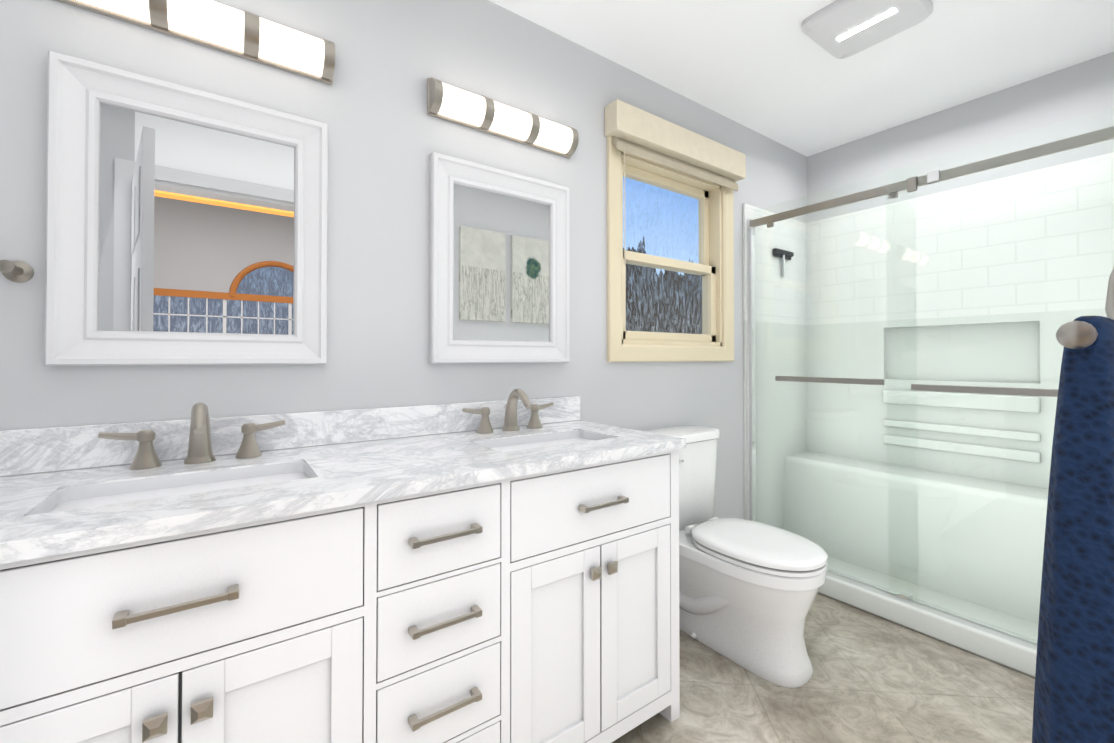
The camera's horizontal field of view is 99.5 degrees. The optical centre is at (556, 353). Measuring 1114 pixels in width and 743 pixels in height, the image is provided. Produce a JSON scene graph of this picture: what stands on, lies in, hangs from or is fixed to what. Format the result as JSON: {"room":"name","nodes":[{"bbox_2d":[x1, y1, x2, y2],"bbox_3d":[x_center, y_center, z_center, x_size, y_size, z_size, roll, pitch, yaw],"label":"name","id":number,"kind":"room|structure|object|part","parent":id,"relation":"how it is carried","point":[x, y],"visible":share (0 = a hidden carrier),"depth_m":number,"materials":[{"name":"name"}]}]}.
{"room":"bathroom","nodes":[
{"label":"bathroom","id":0,"kind":"room"},
{"bbox_2d":[0,397,579,476],"bbox_3d":[-0.562,0.223,1.489,1.604,0.100,0.020,0,-1,-36],"label":"backsplash","id":1,"kind":"structure","parent":0,"relation":"attached to","point":[45,449],"depth_m":1.31,"materials":[{"name":"white stone"}]},
{"bbox_2d":[0,0,806,518],"bbox_3d":[-0.122,-0.068,1.896,4.490,2.470,0.120,0,-1,-36],"label":"wall","id":2,"kind":"structure","parent":0,"point":[386,132],"depth_m":1.52,"materials":[{"name":"grey paint"}]},
{"bbox_2d":[0,260,33,282],"bbox_3d":[-1.423,-0.184,0.841,0.653,0.048,0.084,0,-1,-36],"label":"towel bar","id":3,"kind":"object","parent":2,"relation":"attached to","point":[17,271],"visible":1,"depth_m":1.04,"materials":[{"name":"silver metal"}]},
{"bbox_2d":[44,51,327,365],"bbox_3d":[-0.919,-0.325,1.233,0.575,0.710,0.035,0,-1,-36],"label":"mirror","id":4,"kind":"object","parent":2,"relation":"attached to","point":[186,225],"visible":1,"depth_m":1.20,"materials":[{"name":"white paint"}]},
{"bbox_3d":[-0.927,-0.325,1.244,0.415,0.550,0.008,0,-1,-36],"label":"glass","id":5,"kind":"part","parent":4,"relation":"part of","materials":[{"name":"silver metal"}]},
{"bbox_2d":[57,0,334,84],"bbox_3d":[-0.909,-0.875,1.226,0.608,0.124,0.067,0,-1,-36],"label":"sconce","id":6,"kind":"object","parent":2,"relation":"attached to","point":[212,24],"visible":1,"depth_m":1.25,"materials":[{"name":"white glass"}]},
{"bbox_2d":[429,152,568,362],"bbox_3d":[-0.190,-0.319,1.754,0.575,0.710,0.035,0,-1,-36],"label":"mirror","id":7,"kind":"object","parent":2,"relation":"attached to","point":[498,265],"visible":1,"depth_m":1.74,"materials":[{"name":"white paint"}]},
{"bbox_3d":[-0.198,-0.319,1.765,0.415,0.550,0.008,0,-1,-36],"label":"glass","id":8,"kind":"part","parent":7,"relation":"part of","materials":[{"name":"silver metal"}]},
{"bbox_2d":[427,78,578,158],"bbox_3d":[-0.175,-0.869,1.750,0.608,0.124,0.067,0,-1,-36],"label":"sconce","id":9,"kind":"object","parent":2,"relation":"attached to","point":[452,104],"visible":1,"depth_m":1.71,"materials":[{"name":"white glass"}]},
{"bbox_2d":[604,99,745,361],"bbox_3d":[0.579,-0.517,2.347,0.940,1.118,0.200,0,-1,-36],"label":"window unit","id":10,"kind":"structure","parent":2,"relation":"attached to","point":[643,146],"depth_m":2.32,"materials":[{"name":"beige wood"}]},
{"bbox_3d":[0.295,-0.641,2.050,0.004,0.520,0.004,0,-1,-36],"label":"shade cord","id":11,"kind":"part","parent":10,"relation":"part of","materials":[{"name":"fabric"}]},
{"bbox_3d":[0.537,-0.663,2.408,0.634,0.382,0.006,0,-1,-36],"label":"sash glass","id":12,"kind":"part","parent":10,"relation":"part of","materials":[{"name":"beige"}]},
{"bbox_3d":[0.537,-0.663,2.408,0.714,0.462,0.040,0,-1,-36],"label":"sash frame","id":13,"kind":"part","parent":10,"relation":"part of","materials":[{"name":"beige wood"}]},
{"bbox_3d":[0.562,-0.266,2.369,0.634,0.333,0.006,0,-1,-36],"label":"sash glass","id":14,"kind":"part","parent":10,"relation":"part of","materials":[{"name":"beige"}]},
{"bbox_3d":[0.562,-0.266,2.369,0.714,0.413,0.040,0,-1,-36],"label":"sash frame","id":15,"kind":"part","parent":10,"relation":"part of","materials":[{"name":"beige wood"}]},
{"bbox_2d":[489,0,1113,156],"bbox_3d":[0.372,-1.360,1.218,4.490,0.100,1.820,0,-1,-36],"label":"ceiling","id":16,"kind":"structure","parent":0,"point":[770,69],"depth_m":2.05,"materials":[{"name":"white paint"}]},
{"bbox_2d":[801,0,932,58],"bbox_3d":[1.190,-1.283,1.818,0.350,0.040,0.350,0,-1,-36],"label":"recessed light","id":17,"kind":"object","parent":16,"relation":"in","point":[840,29],"visible":0.98,"depth_m":1.81,"materials":[{"name":"white paint"}]},
{"bbox_2d":[612,592,1034,742],"bbox_3d":[0.372,1.210,1.191,4.490,0.100,1.820,0,-1,-36],"label":"floor","id":18,"kind":"structure","parent":0,"point":[875,679],"depth_m":1.60,"materials":[{"name":"tile"}]},
{"bbox_2d":[0,429,685,742],"bbox_3d":[-0.401,0.730,1.259,1.584,0.860,0.572,0,-1,-36],"label":"bathroom vanity","id":19,"kind":"object","parent":18,"relation":"on","point":[503,571],"depth_m":0.97,"materials":[{"name":"white wood"}]},
{"bbox_3d":[-0.751,0.792,0.704,0.286,0.520,0.018,0,-1,-36],"label":"door","id":20,"kind":"part","parent":19,"relation":"part of","materials":[{"name":"white wood"}]},
{"bbox_3d":[-0.643,0.597,0.755,0.030,0.030,0.028,0,-1,-36],"label":"knob","id":21,"kind":"part","parent":19,"relation":"part of","materials":[{"name":"silver metal"}]},
{"bbox_3d":[-0.618,0.413,0.773,0.160,0.014,0.030,0,-1,-36],"label":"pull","id":22,"kind":"part","parent":19,"relation":"part of","materials":[{"name":"silver metal"}]},
{"bbox_3d":[-0.595,0.598,0.790,0.030,0.030,0.028,0,-1,-36],"label":"knob","id":23,"kind":"part","parent":19,"relation":"part of","materials":[{"name":"silver metal"}]},
{"bbox_3d":[-0.514,0.794,0.874,0.286,0.520,0.018,0,-1,-36],"label":"door","id":24,"kind":"part","parent":19,"relation":"part of","materials":[{"name":"white wood"}]},
{"bbox_2d":[0,421,685,552],"bbox_3d":[-0.404,0.285,1.268,1.604,0.030,0.562,0,-1,-36],"label":"countertop","id":25,"kind":"structure","parent":19,"relation":"on","point":[349,468],"depth_m":1.03,"materials":[{"name":"white stone"}]},
{"bbox_2d":[24,457,315,512],"bbox_3d":[-0.757,0.358,0.983,0.435,0.174,0.219,0,-1,-36],"label":"sink","id":26,"kind":"object","parent":25,"relation":"in","point":[128,488],"depth_m":1.03,"materials":[{"name":"white ceramic"}]},
{"bbox_2d":[96,402,287,468],"bbox_3d":[-0.862,0.194,1.136,0.371,0.150,0.161,0,-1,-36],"label":"faucet","id":27,"kind":"object","parent":25,"relation":"on","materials":[{"name":"silver metal"}]},
{"bbox_2d":[460,389,555,432],"bbox_3d":[-0.138,0.199,1.654,0.371,0.150,0.161,0,-1,-36],"label":"faucet","id":28,"kind":"object","parent":25,"relation":"on","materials":[{"name":"silver metal"}]},
{"bbox_2d":[480,429,615,448],"bbox_3d":[-0.033,0.364,1.500,0.435,0.174,0.219,0,-1,-36],"label":"sink","id":29,"kind":"object","parent":25,"relation":"in","point":[526,440],"depth_m":1.61,"materials":[{"name":"white ceramic"}]},
{"bbox_3d":[-0.257,0.781,1.057,0.286,0.172,0.018,0,-1,-36],"label":"drawer","id":30,"kind":"part","parent":19,"relation":"part of","materials":[{"name":"white wood"}]},
{"bbox_3d":[-0.257,0.592,1.059,0.286,0.172,0.018,0,-1,-36],"label":"drawer","id":31,"kind":"part","parent":19,"relation":"part of","materials":[{"name":"white wood"}]},
{"bbox_3d":[-0.257,0.403,1.061,0.286,0.176,0.018,0,-1,-36],"label":"drawer","id":32,"kind":"part","parent":19,"relation":"part of","materials":[{"name":"white wood"}]},
{"bbox_3d":[-0.243,0.781,1.038,0.160,0.014,0.030,0,-1,-36],"label":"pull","id":33,"kind":"part","parent":19,"relation":"part of","materials":[{"name":"silver metal"}]},
{"bbox_3d":[-0.243,0.592,1.040,0.160,0.014,0.030,0,-1,-36],"label":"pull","id":34,"kind":"part","parent":19,"relation":"part of","materials":[{"name":"silver metal"}]},
{"bbox_3d":[-0.243,0.403,1.042,0.160,0.014,0.030,0,-1,-36],"label":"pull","id":35,"kind":"part","parent":19,"relation":"part of","materials":[{"name":"silver metal"}]},
{"bbox_3d":[-0.257,0.970,1.055,0.286,0.172,0.018,0,-1,-36],"label":"drawer","id":36,"kind":"part","parent":19,"relation":"part of","materials":[{"name":"white wood"}]},
{"bbox_3d":[0.000,0.798,1.240,0.286,0.520,0.018,0,-1,-36],"label":"door","id":37,"kind":"part","parent":19,"relation":"part of","materials":[{"name":"white wood"}]},
{"bbox_3d":[0.107,0.603,1.291,0.030,0.030,0.028,0,-1,-36],"label":"knob","id":38,"kind":"part","parent":19,"relation":"part of","materials":[{"name":"silver metal"}]},
{"bbox_3d":[0.132,0.419,1.309,0.160,0.014,0.030,0,-1,-36],"label":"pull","id":39,"kind":"part","parent":19,"relation":"part of","materials":[{"name":"silver metal"}]},
{"bbox_3d":[0.156,0.603,1.326,0.030,0.030,0.028,0,-1,-36],"label":"knob","id":40,"kind":"part","parent":19,"relation":"part of","materials":[{"name":"silver metal"}]},
{"bbox_3d":[0.237,0.800,1.410,0.286,0.520,0.018,0,-1,-36],"label":"door","id":41,"kind":"part","parent":19,"relation":"part of","materials":[{"name":"white wood"}]},
{"bbox_2d":[642,425,827,687],"bbox_3d":[0.699,0.759,1.933,0.448,0.817,0.748,0,-1,-36],"label":"toilet","id":42,"kind":"object","parent":18,"relation":"on","point":[748,590],"visible":0.73,"depth_m":1.76,"materials":[{"name":"ceramic"}]},
{"bbox_3d":[0.544,0.585,2.153,0.428,0.380,0.198,0,-1,-36],"label":"tank","id":43,"kind":"part","parent":42,"relation":"part of","materials":[{"name":"ceramic"}]},
{"bbox_3d":[0.705,0.968,1.923,0.374,0.400,0.720,0,-1,-36],"label":"bowl","id":44,"kind":"part","parent":42,"relation":"part of","materials":[{"name":"ceramic"}]},
{"bbox_3d":[0.774,0.756,1.828,0.370,0.018,0.487,0,-1,-36],"label":"seat","id":45,"kind":"part","parent":42,"relation":"part of","materials":[{"name":"plastic"}]},
{"bbox_3d":[0.774,0.728,1.828,0.372,0.032,0.489,0,-1,-36],"label":"lid","id":46,"kind":"part","parent":42,"relation":"part of","materials":[{"name":"ceramic"}]},
{"bbox_2d":[743,107,1113,677],"bbox_3d":[1.794,0.161,2.218,0.749,2.020,1.574,0,-1,-36],"label":"shower enclosure","id":47,"kind":"object","parent":18,"relation":"on","point":[902,360],"visible":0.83,"depth_m":2.35,"materials":[{"name":"glass"}]},
{"bbox_3d":[1.375,-0.530,2.860,0.022,0.135,0.022,0,-1,-36],"label":"squeegee handle","id":48,"kind":"part","parent":47,"relation":"part of","materials":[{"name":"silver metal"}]},
{"bbox_3d":[1.325,0.132,2.317,0.040,0.026,0.505,0,-1,-36],"label":"handle","id":49,"kind":"part","parent":47,"relation":"part of","materials":[{"name":"silver metal"}]},
{"bbox_3d":[1.334,0.125,2.345,0.008,1.877,0.760,0,-1,-36],"label":"glass","id":50,"kind":"part","parent":47,"relation":"part of","materials":[{"name":"clear glass"}]},
{"bbox_3d":[1.652,0.141,1.807,0.040,0.026,0.485,0,-1,-36],"label":"handle","id":51,"kind":"part","parent":47,"relation":"part of","materials":[{"name":"silver metal"}]},
{"bbox_3d":[1.718,0.119,1.756,0.008,1.877,0.845,0,-1,-36],"label":"glass","id":52,"kind":"part","parent":47,"relation":"part of","materials":[{"name":"clear glass"}]},
{"bbox_2d":[807,52,1113,222],"bbox_3d":[2.150,-0.062,2.475,0.120,2.470,1.580,0,-1,-36],"label":"wall","id":53,"kind":"structure","parent":0,"point":[1074,93],"depth_m":2.40,"materials":[{"name":"grey paint"}]},
{"bbox_3d":[0.866,-0.082,0.513,4.490,2.470,0.120,0,-1,-36],"label":"wall","id":54,"kind":"structure","parent":0,"visible":0},
{"bbox_2d":[1032,268,1113,742],"bbox_3d":[0.412,0.211,0.321,0.364,0.776,0.099,0,-1,-36],"label":"towel","id":55,"kind":"object","parent":54,"relation":"attached to","point":[1074,691],"visible":1,"depth_m":0.25,"materials":[{"name":"blue fabric"}]},
{"label":"outside","id":56,"kind":"structure","parent":0,"visible":0},
{"bbox_2d":[623,177,701,333],"bbox_3d":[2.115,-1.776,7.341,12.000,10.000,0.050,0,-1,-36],"label":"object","id":57,"kind":"structure","parent":56,"point":[652,204],"depth_m":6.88,"materials":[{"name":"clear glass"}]}
]}

